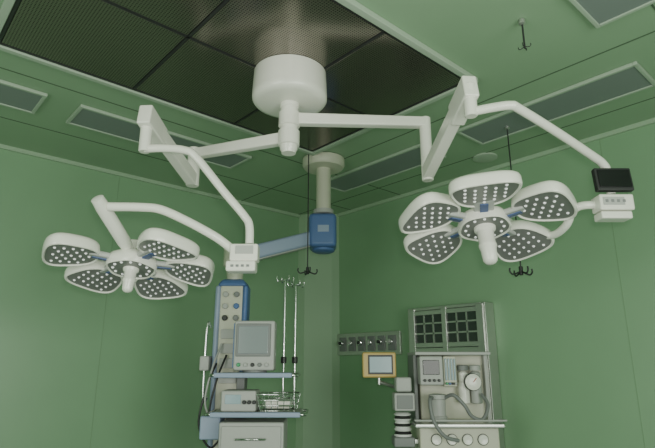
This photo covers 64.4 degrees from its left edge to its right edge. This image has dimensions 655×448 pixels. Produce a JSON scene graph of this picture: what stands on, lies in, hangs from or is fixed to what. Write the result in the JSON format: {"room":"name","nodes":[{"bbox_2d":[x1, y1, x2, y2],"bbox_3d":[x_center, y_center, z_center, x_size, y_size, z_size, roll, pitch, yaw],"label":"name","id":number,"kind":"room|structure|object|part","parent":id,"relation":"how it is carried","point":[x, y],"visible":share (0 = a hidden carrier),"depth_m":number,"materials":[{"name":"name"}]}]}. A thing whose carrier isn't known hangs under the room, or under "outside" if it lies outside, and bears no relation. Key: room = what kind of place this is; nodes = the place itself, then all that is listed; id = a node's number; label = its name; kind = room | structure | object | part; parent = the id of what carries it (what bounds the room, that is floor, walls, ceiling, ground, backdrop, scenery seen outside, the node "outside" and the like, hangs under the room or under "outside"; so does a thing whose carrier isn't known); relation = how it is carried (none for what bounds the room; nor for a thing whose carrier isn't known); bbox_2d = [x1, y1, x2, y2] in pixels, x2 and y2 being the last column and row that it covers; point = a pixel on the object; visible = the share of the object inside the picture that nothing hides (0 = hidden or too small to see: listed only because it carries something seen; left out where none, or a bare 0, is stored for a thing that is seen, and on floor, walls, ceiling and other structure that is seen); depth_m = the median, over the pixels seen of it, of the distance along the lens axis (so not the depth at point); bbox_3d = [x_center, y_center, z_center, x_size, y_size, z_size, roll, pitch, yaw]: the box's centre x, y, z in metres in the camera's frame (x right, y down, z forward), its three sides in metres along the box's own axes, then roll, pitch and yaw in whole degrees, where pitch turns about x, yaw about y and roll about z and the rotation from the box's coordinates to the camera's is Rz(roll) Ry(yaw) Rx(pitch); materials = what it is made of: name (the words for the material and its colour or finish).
{"room":"operating room","nodes":[
{"label":"operating room","id":0,"kind":"room"},
{"bbox_2d":[0,149,298,447],"bbox_3d":[-2.261,0.918,3.425,5.960,3.000,0.100,13,-20,-40],"label":"wall","id":1,"kind":"structure","parent":0,"point":[148,393],"depth_m":3.94,"materials":[{"name":"green paint"}]},
{"bbox_2d":[90,176,119,445],"bbox_3d":[-1.691,0.984,3.865,0.004,2.900,0.002,13,-20,-40],"label":"trim","id":2,"kind":"structure","parent":1,"relation":"attached to","point":[119,176],"depth_m":3.88,"materials":[{"name":"green"}]},
{"bbox_2d":[0,144,299,217],"bbox_3d":[-2.330,-0.553,3.672,5.470,0.030,0.020,13,-20,-40],"label":"trim","id":3,"kind":"structure","parent":1,"relation":"attached to","point":[2,146],"depth_m":4.27,"materials":[{"name":"green metal"}]},
{"bbox_2d":[296,214,339,447],"bbox_3d":[-0.090,1.351,5.043,0.290,3.000,0.300,13,-20,-40],"label":"wall","id":4,"kind":"structure","parent":0,"point":[318,383],"depth_m":5.06,"materials":[{"name":"green paint"}]},
{"bbox_2d":[0,0,654,214],"bbox_3d":[-0.194,-1.177,1.595,5.960,0.100,6.300,13,-20,-40],"label":"ceiling","id":5,"kind":"structure","parent":0,"point":[483,38],"depth_m":3.12,"materials":[{"name":"green paint"}]},
{"bbox_2d":[0,79,47,113],"bbox_3d":[-2.136,-0.811,2.726,1.150,0.020,0.300,13,-20,-40],"label":"ceiling light fixture","id":6,"kind":"object","parent":5,"relation":"in","point":[12,95],"depth_m":3.01,"materials":[{"name":"glass"}]},
{"bbox_2d":[65,104,251,168],"bbox_3d":[-1.119,-0.575,3.605,1.220,0.020,0.300,13,-20,-40],"label":"ceiling light fixture","id":7,"kind":"object","parent":5,"relation":"in","point":[86,117],"depth_m":3.42,"materials":[{"name":"glass"}]},
{"bbox_2d":[0,116,349,209],"bbox_3d":[-1.902,-0.638,3.410,5.740,0.002,0.008,13,-20,-40],"label":"trim","id":8,"kind":"structure","parent":5,"relation":"attached to","point":[0,116],"depth_m":3.79,"materials":[{"name":"green metal"}]},
{"bbox_2d":[0,67,399,194],"bbox_3d":[-1.469,-0.763,2.943,5.740,0.002,0.008,13,-20,-40],"label":"trim","id":9,"kind":"structure","parent":5,"relation":"attached to","point":[0,67],"depth_m":3.15,"materials":[{"name":"green"}]},
{"bbox_2d":[0,0,477,155],"bbox_3d":[-0.410,-0.825,2.659,2.060,0.030,1.385,13,-20,-40],"label":"ceiling vent","id":10,"kind":"object","parent":5,"relation":"in","point":[199,58],"visible":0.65,"depth_m":2.56,"materials":[{"name":"metal"}]},
{"bbox_2d":[252,54,326,155],"bbox_3d":[-0.198,-0.575,2.701,0.392,0.449,0.392,0,-15,0],"label":"ceiling mount","id":11,"kind":"object","parent":5,"relation":"hanging from","point":[283,81],"depth_m":2.61,"materials":[{"name":"white metal"}]},
{"bbox_2d":[41,105,299,298],"bbox_3d":[-0.689,-0.091,2.470,1.096,0.856,0.704,0,-15,0],"label":"light","id":12,"kind":"object","parent":11,"relation":"hanging from","point":[136,265],"visible":1,"depth_m":2.28,"materials":[{"name":"white plastic"}]},
{"bbox_3d":[-0.882,0.249,2.317,0.070,0.120,0.080,0,-15,0],"label":"sterile handle","id":13,"kind":"part","parent":12,"relation":"part of","materials":[{"name":"white plastic"}]},
{"bbox_3d":[-0.797,-0.446,2.371,0.062,0.127,0.205,-1,-15,4],"label":"spring arm","id":14,"kind":"part","parent":12,"relation":"part of","materials":[{"name":"white metal"}]},
{"bbox_3d":[-0.769,-0.354,2.570,0.055,0.157,0.553,-2,-15,7],"label":"spring arm","id":15,"kind":"part","parent":12,"relation":"part of","materials":[{"name":"white metal"}]},
{"bbox_3d":[-0.562,-0.134,2.270,0.493,0.434,0.048,3,-15,-10],"label":"drop arm","id":16,"kind":"part","parent":12,"relation":"part of","materials":[{"name":"white metal"}]},
{"bbox_3d":[-0.479,-0.412,2.771,0.540,0.062,0.050,-6,-16,21],"label":"horizontal arm","id":17,"kind":"part","parent":12,"relation":"part of","materials":[{"name":"white metal"}]},
{"bbox_2d":[278,76,634,264],"bbox_3d":[0.519,-0.232,2.351,1.544,0.845,0.745,0,-15,0],"label":"light","id":18,"kind":"object","parent":11,"relation":"attached to","point":[430,239],"visible":0.99,"depth_m":2.24,"materials":[{"name":"white plastic"}]},
{"bbox_3d":[0.172,-0.536,2.712,0.681,0.062,0.050,1,-15,-3],"label":"horizontal arm","id":19,"kind":"part","parent":18,"relation":"part of","materials":[{"name":"white metal"}]},
{"bbox_3d":[0.540,-0.399,2.385,0.055,0.193,0.614,1,-15,-5],"label":"spring arm","id":20,"kind":"part","parent":18,"relation":"part of","materials":[{"name":"white metal"}]},
{"bbox_3d":[0.564,-0.510,2.161,0.062,0.141,0.210,1,-15,-5],"label":"spring arm","id":21,"kind":"part","parent":18,"relation":"part of","materials":[{"name":"white metal"}]},
{"bbox_3d":[0.702,0.092,2.289,0.097,0.188,0.121,0,-15,0],"label":"sterile handle","id":22,"kind":"part","parent":18,"relation":"part of","materials":[{"name":"white plastic"}]},
{"bbox_3d":[0.912,-0.311,2.117,0.715,0.299,0.114,6,-16,-20],"label":"drop arm","id":23,"kind":"part","parent":18,"relation":"part of","materials":[{"name":"white metal"}]},
{"bbox_2d":[591,168,633,191],"bbox_3d":[1.213,-0.186,2.214,0.155,0.106,0.040,0,-15,0],"label":"monitor","id":24,"kind":"object","parent":18,"relation":"on","point":[604,179],"depth_m":2.20,"materials":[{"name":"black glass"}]},
{"bbox_2d":[258,152,344,260],"label":"pendant","id":25,"kind":"object","parent":5,"relation":"hanging from","point":[322,234],"depth_m":3.73,"materials":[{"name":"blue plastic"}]},
{"bbox_2d":[198,271,308,447],"label":"pendant","id":26,"kind":"object","parent":25,"relation":"hanging from","point":[217,428],"depth_m":3.17,"materials":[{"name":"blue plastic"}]},
{"bbox_3d":[-0.752,0.857,3.237,0.046,0.497,0.016,15,-21,-43],"label":"rail","id":27,"kind":"part","parent":26,"relation":"part of","materials":[{"name":"silver metal"}]},
{"bbox_3d":[-0.668,1.094,3.020,0.036,0.016,0.296,0,-15,0],"label":"shelf rail","id":28,"kind":"part","parent":26,"relation":"part of","materials":[{"name":"silver metal"}]},
{"bbox_3d":[-0.708,0.962,3.283,0.035,1.140,0.130,0,-15,0],"label":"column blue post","id":29,"kind":"part","parent":26,"relation":"part of","materials":[{"name":"blue"}]},
{"bbox_2d":[219,358,232,367],"bbox_3d":[-0.620,0.870,3.245,0.110,0.060,0.012,0,-15,0],"label":"power socket","id":30,"kind":"object","parent":26,"relation":"attached to","point":[228,362],"depth_m":3.24,"materials":[{"name":"grey plastic"}]},
{"bbox_2d":[220,344,232,352],"bbox_3d":[-0.620,0.783,3.269,0.110,0.060,0.012,0,-15,0],"label":"power socket","id":31,"kind":"object","parent":26,"relation":"attached to","point":[225,348],"depth_m":3.26,"materials":[{"name":"grey plastic"}]},
{"bbox_2d":[218,378,235,382],"bbox_3d":[-0.620,0.957,3.222,0.110,0.060,0.012,0,-15,0],"label":"power socket","id":32,"kind":"object","parent":26,"relation":"attached to","point":[220,380],"depth_m":3.21,"materials":[{"name":"grey plastic"}]},
{"bbox_2d":[221,329,233,338],"bbox_3d":[-0.620,0.696,3.292,0.110,0.060,0.012,0,-15,0],"label":"power socket","id":33,"kind":"object","parent":26,"relation":"attached to","point":[225,333],"depth_m":3.29,"materials":[{"name":"grey plastic"}]},
{"bbox_3d":[-0.620,0.275,3.498,0.160,0.240,0.160,0,-15,0],"label":"arm","id":34,"kind":"part","parent":26,"relation":"part of","materials":[{"name":"beige plastic"}]},
{"bbox_2d":[220,389,259,411],"bbox_3d":[-0.499,1.013,2.990,0.202,0.115,0.200,0,-15,0],"label":"module","id":35,"kind":"object","parent":26,"relation":"on","point":[232,400],"visible":0.98,"depth_m":2.91,"materials":[{"name":"grey plastic"}]},
{"bbox_3d":[-0.532,0.962,3.283,0.035,1.140,0.130,0,-15,0],"label":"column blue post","id":36,"kind":"part","parent":26,"relation":"part of","materials":[{"name":"blue plastic"}]},
{"bbox_3d":[-0.420,1.173,2.831,0.172,0.012,0.024,0,-15,0],"label":"drawer handle","id":37,"kind":"part","parent":26,"relation":"part of","materials":[{"name":"silver metal"}]},
{"bbox_3d":[-0.420,1.177,2.847,0.330,0.130,0.012,0,-15,0],"label":"drawer","id":38,"kind":"part","parent":26,"relation":"part of","materials":[{"name":"grey plastic"}]},
{"bbox_3d":[-0.420,1.215,2.987,0.360,0.170,0.280,0,-15,0],"label":"drawer","id":39,"kind":"part","parent":26,"relation":"part of","materials":[{"name":"grey plastic"}]},
{"bbox_2d":[232,321,276,372],"bbox_3d":[-0.422,0.732,3.093,0.240,0.293,0.275,0,-15,0],"label":"patient monitor","id":40,"kind":"object","parent":26,"relation":"on","point":[254,342],"visible":1,"depth_m":2.97,"materials":[{"name":"grey plastic"}]},
{"bbox_3d":[-0.425,0.663,2.976,0.172,0.155,0.008,0,-15,0],"label":"crt glass","id":41,"kind":"part","parent":40,"relation":"part of","materials":[{"name":"grey glass"}]},
{"bbox_2d":[214,408,302,412],"bbox_3d":[-0.400,1.094,3.020,0.500,0.022,0.300,0,-15,0],"label":"shelf","id":42,"kind":"object","parent":26,"relation":"attached to","point":[299,410],"depth_m":2.87,"materials":[{"name":"grey plastic"}]},
{"bbox_2d":[224,372,294,373],"bbox_3d":[-0.420,0.891,3.074,0.440,0.022,0.300,0,-15,0],"label":"shelf","id":43,"kind":"object","parent":26,"relation":"attached to","point":[224,372],"depth_m":2.92,"materials":[{"name":"grey plastic"}]},
{"bbox_2d":[257,392,300,411],"bbox_3d":[-0.281,1.030,3.016,0.237,0.096,0.227,0,-15,0],"label":"wire basket","id":44,"kind":"object","parent":26,"relation":"on","point":[278,403],"visible":1,"depth_m":2.92,"materials":[{"name":"silver metal"}]},
{"bbox_3d":[-0.132,1.094,3.020,0.036,0.016,0.296,0,-15,0],"label":"shelf rail","id":45,"kind":"part","parent":26,"relation":"part of","materials":[{"name":"silver metal"}]},
{"bbox_3d":[-0.350,0.162,3.658,0.561,0.262,0.120,6,-16,-22],"label":"horizontal arm","id":46,"kind":"part","parent":25,"relation":"part of","materials":[{"name":"blue metal"}]},
{"bbox_2d":[297,154,317,274],"bbox_3d":[-0.137,-0.095,3.680,0.106,0.908,0.106,-8,-17,27],"label":"hanging rod","id":47,"kind":"object","parent":5,"relation":"hanging from","point":[307,271],"visible":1,"depth_m":3.63,"materials":[{"name":"metal"}]},
{"bbox_3d":[-0.137,-0.096,3.680,0.008,0.870,0.008,0,-15,0],"label":"rod","id":48,"kind":"part","parent":47,"relation":"part of","materials":[{"name":"black metal"}]},
{"bbox_2d":[331,144,445,191],"bbox_3d":[0.400,-0.425,4.167,0.320,0.020,1.100,13,-20,-40],"label":"ceiling light fixture","id":49,"kind":"object","parent":5,"relation":"in","point":[407,159],"depth_m":4.14,"materials":[{"name":"glass"}]},
{"bbox_2d":[242,31,654,200],"bbox_3d":[1.206,-0.807,2.779,0.008,0.002,6.080,13,-20,-40],"label":"trim","id":50,"kind":"structure","parent":5,"relation":"attached to","point":[653,31],"depth_m":2.93,"materials":[{"name":"green"}]},
{"bbox_2d":[301,97,654,213],"bbox_3d":[1.728,-0.686,3.230,0.008,0.002,6.080,13,-20,-40],"label":"trim","id":51,"kind":"structure","parent":5,"relation":"attached to","point":[653,97],"depth_m":3.65,"materials":[{"name":"green"}]},
{"bbox_2d":[505,126,532,276],"bbox_3d":[1.170,-0.166,3.264,0.116,0.985,0.116,-10,-18,32],"label":"hanging rod","id":52,"kind":"object","parent":5,"relation":"hanging from","point":[521,271],"visible":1,"depth_m":3.15,"materials":[{"name":"metal"}]},
{"bbox_3d":[1.170,-0.168,3.265,0.008,0.945,0.008,0,-15,0],"label":"rod","id":53,"kind":"part","parent":52,"relation":"part of","materials":[{"name":"black metal"}]},
{"bbox_2d":[518,18,530,50],"bbox_3d":[0.877,-0.851,2.330,0.042,0.146,0.042,2,-15,-7],"label":"hanging rod","id":54,"kind":"object","parent":5,"relation":"hanging from","point":[521,21],"visible":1,"depth_m":2.33,"materials":[{"name":"metal"}]},
{"bbox_3d":[0.877,-0.846,2.328,0.008,0.120,0.008,0,-15,0],"label":"rod","id":55,"kind":"part","parent":54,"relation":"part of","materials":[{"name":"black metal"}]},
{"bbox_2d":[457,61,654,144],"bbox_3d":[1.334,-0.695,3.160,0.320,0.020,1.100,13,-20,-40],"label":"ceiling light fixture","id":56,"kind":"object","parent":5,"relation":"in","point":[631,78],"depth_m":3.05,"materials":[{"name":"glass"}]},
{"bbox_2d":[569,0,654,28],"bbox_3d":[1.493,-1.045,1.852,0.350,0.020,1.170,13,-20,-40],"label":"ceiling light fixture","id":57,"kind":"object","parent":5,"relation":"in","point":[599,13],"depth_m":2.25,"materials":[{"name":"glass"}]},
{"bbox_2d":[473,152,497,162],"bbox_3d":[1.186,-0.497,3.914,0.180,0.014,0.180,13,-20,-40],"label":"ceiling speaker","id":58,"kind":"object","parent":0,"point":[482,157],"depth_m":3.89},
{"bbox_2d":[339,123,654,447],"bbox_3d":[1.989,0.826,3.082,0.100,3.000,6.100,13,-20,-40],"label":"wall","id":59,"kind":"structure","parent":0,"point":[566,375],"depth_m":3.58,"materials":[{"name":"green paint"}]},
{"bbox_2d":[337,331,401,354],"bbox_3d":[0.349,1.097,4.769,0.074,0.200,0.800,13,-20,-40],"label":"outlet panel","id":60,"kind":"object","parent":59,"relation":"attached to","point":[386,341],"visible":1,"depth_m":4.74,"materials":[{"name":"metal"}]},
{"bbox_2d":[339,337,345,351],"bbox_3d":[0.147,1.159,5.002,0.012,0.130,0.085,13,-20,-40],"label":"outlet plate","id":61,"kind":"object","parent":60,"relation":"attached to","point":[342,348],"depth_m":4.99,"materials":[{"name":"grey plastic"}]},
{"bbox_2d":[348,337,354,350],"bbox_3d":[0.230,1.135,4.912,0.012,0.130,0.085,13,-20,-40],"label":"outlet plate","id":62,"kind":"object","parent":60,"relation":"attached to","point":[352,347],"depth_m":4.89,"materials":[{"name":"grey plastic"}]},
{"bbox_2d":[358,336,364,350],"bbox_3d":[0.314,1.111,4.822,0.012,0.130,0.085,13,-20,-40],"label":"outlet plate","id":63,"kind":"object","parent":60,"relation":"attached to","point":[361,347],"depth_m":4.80,"materials":[{"name":"grey plastic"}]},
{"bbox_2d":[367,336,374,350],"bbox_3d":[0.397,1.087,4.732,0.012,0.130,0.085,13,-20,-40],"label":"outlet plate","id":64,"kind":"object","parent":60,"relation":"attached to","point":[371,347],"depth_m":4.71,"materials":[{"name":"grey plastic"}]},
{"bbox_2d":[377,335,384,350],"bbox_3d":[0.480,1.063,4.642,0.012,0.130,0.085,13,-20,-40],"label":"outlet plate","id":65,"kind":"object","parent":60,"relation":"attached to","point":[381,347],"depth_m":4.63,"materials":[{"name":"grey plastic"}]},
{"bbox_2d":[388,335,395,349],"bbox_3d":[0.564,1.038,4.552,0.012,0.130,0.085,13,-20,-40],"label":"outlet plate","id":66,"kind":"object","parent":60,"relation":"attached to","point":[392,346],"depth_m":4.53,"materials":[{"name":"grey plastic"}]},
{"bbox_2d":[337,118,654,216],"bbox_3d":[2.045,-0.648,3.319,0.020,0.030,5.800,13,-20,-40],"label":"trim","id":67,"kind":"structure","parent":59,"relation":"attached to","point":[652,120],"depth_m":3.92,"materials":[{"name":"green metal"}]},
{"bbox_2d":[599,140,644,447],"bbox_3d":[1.851,0.797,3.170,0.002,2.900,0.004,13,-20,-40],"label":"trim","id":68,"kind":"structure","parent":59,"relation":"attached to","point":[599,140],"depth_m":3.21,"materials":[{"name":"green"}]},
{"bbox_3d":[-0.194,1.817,0.793,5.760,0.100,6.100,13,-20,-40],"label":"floor","id":69,"kind":"structure","parent":0,"visible":0},
{"bbox_2d":[362,352,507,447],"bbox_3d":[0.658,1.612,3.259,0.864,1.573,0.523,0,-15,0],"label":"machine","id":70,"kind":"object","parent":69,"relation":"on","point":[446,395],"visible":1,"depth_m":3.32,"materials":[{"name":"grey plastic"}]},
{"bbox_3d":[0.457,1.098,3.481,0.237,0.102,0.036,3,-15,-10],"label":"arm","id":71,"kind":"part","parent":70,"relation":"part of","materials":[{"name":"metal"}]},
{"bbox_2d":[407,352,490,355],"bbox_3d":[0.810,0.880,3.522,0.490,0.022,0.340,0,-15,0],"label":"shelf","id":72,"kind":"object","parent":70,"relation":"attached to","point":[410,353],"depth_m":3.36,"materials":[{"name":"grey plastic"}]},
{"bbox_2d":[410,417,504,427],"bbox_3d":[0.800,1.276,3.354,0.540,0.025,0.460,0,-15,0],"label":"countertop","id":73,"kind":"structure","parent":70,"relation":"on","point":[416,424],"depth_m":3.13,"materials":[{"name":"metal"}]},
{"bbox_3d":[0.808,1.204,3.191,0.564,0.017,0.114,0,-15,0],"label":"worktop rail","id":74,"kind":"part","parent":70,"relation":"part of","materials":[{"name":"grey plastic"}]},
{"bbox_2d":[408,302,504,447],"bbox_3d":[0.946,1.587,3.877,0.162,1.940,0.730,13,-20,-40],"label":"tall cabinet","id":75,"kind":"object","parent":69,"relation":"on","point":[468,327],"visible":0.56,"depth_m":3.94,"materials":[{"name":"grey plastic"}]},
{"bbox_2d":[423,315,425,342],"bbox_3d":[0.783,0.847,4.203,0.006,0.250,0.012,13,-20,-40],"label":"grille","id":76,"kind":"object","parent":75,"relation":"attached to","point":[424,316],"depth_m":4.20,"materials":[{"name":"metal"}]},
{"bbox_3d":[0.815,1.583,3.975,0.004,1.800,0.275,13,-20,-40],"label":"glass","id":77,"kind":"part","parent":75,"relation":"part of","materials":[{"name":"grey"}]},
{"bbox_2d":[432,315,434,342],"bbox_3d":[0.843,0.830,4.139,0.006,0.250,0.012,13,-20,-40],"label":"grille","id":78,"kind":"object","parent":75,"relation":"attached to","point":[433,316],"depth_m":4.14,"materials":[{"name":"metal"}]},
{"bbox_3d":[0.916,0.687,4.090,0.018,0.036,0.670,13,-20,-40],"label":"rail","id":79,"kind":"part","parent":75,"relation":"part of","materials":[{"name":"metal"}]},
{"bbox_2d":[415,319,475,324],"bbox_3d":[0.917,0.769,4.069,0.006,0.012,0.630,13,-20,-40],"label":"grille","id":80,"kind":"object","parent":75,"relation":"attached to","point":[428,321],"depth_m":4.05,"materials":[{"name":"metal"}]},
{"bbox_3d":[0.916,0.933,4.024,0.018,0.036,0.670,13,-20,-40],"label":"rail","id":81,"kind":"part","parent":75,"relation":"part of","materials":[{"name":"metal"}]},
{"bbox_2d":[416,330,476,334],"bbox_3d":[0.917,0.847,4.049,0.006,0.012,0.630,13,-20,-40],"label":"shelf","id":82,"kind":"object","parent":75,"relation":"attached to","point":[418,332],"depth_m":4.03,"materials":[{"name":"metal"}]},
{"bbox_3d":[0.916,0.972,4.014,0.018,0.036,0.670,13,-20,-40],"label":"rail","id":83,"kind":"part","parent":75,"relation":"part of","materials":[{"name":"metal"}]},
{"bbox_2d":[455,313,458,341],"bbox_3d":[0.992,0.787,3.979,0.006,0.250,0.012,13,-20,-40],"label":"grille","id":84,"kind":"object","parent":75,"relation":"attached to","point":[456,314],"depth_m":3.98,"materials":[{"name":"metal"}]},
{"bbox_3d":[1.025,1.522,3.749,0.004,1.800,0.275,13,-20,-40],"label":"glass","id":85,"kind":"part","parent":75,"relation":"part of","materials":[{"name":"grey"}]},
{"bbox_2d":[465,312,468,340],"bbox_3d":[1.051,0.769,3.914,0.006,0.250,0.012,13,-20,-40],"label":"grille","id":86,"kind":"object","parent":75,"relation":"attached to","point":[466,313],"depth_m":3.91,"materials":[{"name":"metal"}]}
]}

